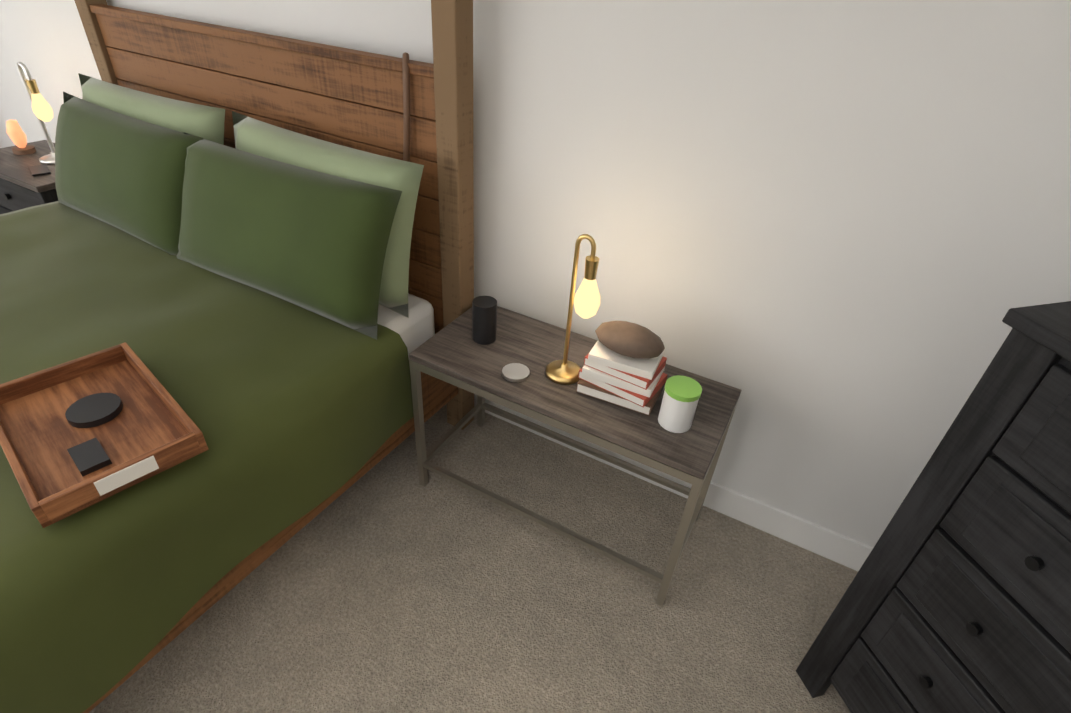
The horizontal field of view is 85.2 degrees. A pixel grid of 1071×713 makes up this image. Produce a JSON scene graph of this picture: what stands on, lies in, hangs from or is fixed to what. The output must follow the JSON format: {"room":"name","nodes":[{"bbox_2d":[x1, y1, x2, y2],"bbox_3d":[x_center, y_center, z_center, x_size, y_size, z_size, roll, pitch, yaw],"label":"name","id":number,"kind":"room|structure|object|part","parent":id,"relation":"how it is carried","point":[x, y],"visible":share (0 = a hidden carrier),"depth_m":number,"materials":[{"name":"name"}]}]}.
{"room":"bedroom","nodes":[
{"label":"bedroom","id":0,"kind":"room"},
{"bbox_2d":[89,404,857,712],"bbox_3d":[-2.331,1.473,0.874,7.190,0.100,6.200,20,38,21],"label":"floor","id":1,"kind":"structure","parent":0,"point":[388,583],"depth_m":1.92,"materials":[{"name":"carpet"}]},
{"bbox_2d":[0,140,58,213],"bbox_3d":[-2.631,-0.744,3.269,0.740,0.700,0.426,20,38,21],"label":"nightstand","id":2,"kind":"object","parent":1,"relation":"on","point":[21,187],"visible":0.25,"depth_m":2.95,"materials":[{"name":"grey wood"}]},
{"bbox_2d":[6,120,35,154],"bbox_3d":[-2.765,-1.178,3.109,0.101,0.169,0.100,20,38,21],"label":"salt lamp","id":3,"kind":"object","parent":2,"relation":"on","point":[15,133],"visible":1,"depth_m":3.10,"materials":[{"name":"orange stone"}]},
{"bbox_2d":[17,62,54,164],"bbox_3d":[-2.513,-1.232,2.947,0.175,0.476,0.150,20,38,21],"label":"lamp","id":4,"kind":"object","parent":2,"relation":"on","point":[42,110],"visible":0.79,"depth_m":2.89,"materials":[{"name":"silver metal"}]},
{"bbox_3d":[-2.470,-1.245,2.909,0.080,0.135,0.080,20,38,21],"label":"bulb","id":5,"kind":"part","parent":4,"relation":"part of","materials":[{"name":"yellow glass"}]},
{"bbox_2d":[28,164,50,175],"bbox_3d":[-2.510,-0.943,2.944,0.075,0.008,0.150,-25,44,-34],"label":"phone","id":6,"kind":"object","parent":2,"relation":"on","point":[37,170],"visible":0.94,"depth_m":2.93,"materials":[{"name":"black plastic"}]},
{"bbox_2d":[0,0,473,712],"bbox_3d":[-1.676,-0.385,1.645,2.192,2.106,2.241,21,39,23],"label":"bed","id":7,"kind":"object","parent":1,"relation":"on","point":[254,250],"visible":0.92,"depth_m":1.93,"materials":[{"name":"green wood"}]},
{"bbox_2d":[0,342,208,527],"bbox_3d":[-1.113,0.161,1.457,0.526,0.060,0.340,31,43,32],"label":"tray","id":8,"kind":"object","parent":7,"relation":"on","point":[80,434],"visible":1,"depth_m":1.45,"materials":[{"name":"brown wood"}]},
{"bbox_2d":[409,306,741,606],"bbox_3d":[0.106,0.310,2.117,1.020,0.640,0.440,20,38,21],"label":"nightstand","id":9,"kind":"object","parent":1,"relation":"on","point":[453,353],"visible":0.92,"depth_m":1.91,"materials":[{"name":"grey wood"}]},
{"bbox_2d":[472,296,496,344],"bbox_3d":[-0.176,-0.126,2.016,0.084,0.148,0.084,20,38,21],"label":"smart speaker","id":10,"kind":"object","parent":9,"relation":"on","point":[484,318],"visible":1,"depth_m":1.98},
{"bbox_2d":[502,363,529,382],"bbox_3d":[-0.064,0.052,1.895,0.089,0.012,0.090,20,38,21],"label":"coaster","id":11,"kind":"object","parent":9,"relation":"on","point":[515,372],"visible":0.98,"depth_m":1.89,"materials":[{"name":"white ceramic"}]},
{"bbox_2d":[546,234,599,384],"bbox_3d":[0.120,-0.141,1.767,0.150,0.497,0.120,20,38,21],"label":"lamp","id":12,"kind":"object","parent":9,"relation":"on","point":[585,300],"visible":1,"depth_m":1.71,"materials":[{"name":"gold metal"}]},
{"bbox_3d":[0.154,-0.174,1.723,0.080,0.135,0.080,20,38,21],"label":"bulb","id":13,"kind":"part","parent":12,"relation":"part of","materials":[{"name":"yellow glass"}]},
{"bbox_2d":[576,321,666,415],"bbox_3d":[0.280,0.009,1.801,0.251,0.232,0.188,20,38,21],"label":"books","id":14,"kind":"object","parent":9,"relation":"on","point":[624,364],"visible":1,"depth_m":1.75,"materials":[{"name":"white paper"}]},
{"bbox_2d":[658,375,701,432],"bbox_3d":[0.422,0.141,1.712,0.104,0.136,0.104,20,38,21],"label":"canister","id":15,"kind":"object","parent":9,"relation":"on","point":[681,396],"visible":1,"depth_m":1.68,"materials":[{"name":"white ceramic"}]},
{"bbox_2d":[796,301,1070,712],"bbox_3d":[1.184,0.684,1.131,0.482,1.300,0.950,-7,37,-15],"label":"dresser","id":16,"kind":"object","parent":1,"relation":"on","point":[956,597],"visible":1,"depth_m":1.18,"materials":[{"name":"grey wood"}]},
{"bbox_2d":[0,0,1070,547],"bbox_3d":[-1.181,-1.383,2.344,6.214,2.980,0.120,20,38,21],"label":"wall","id":17,"kind":"structure","parent":0,"point":[832,238],"depth_m":1.71,"materials":[{"name":"paint"}]},
{"bbox_2d":[474,394,872,570],"bbox_3d":[-2.324,1.380,0.807,6.890,0.130,5.900,20,38,21],"label":"baseboard","id":18,"kind":"structure","parent":17,"relation":"attached to","point":[853,554],"depth_m":2.21,"materials":[{"name":"white wood"}]}
]}

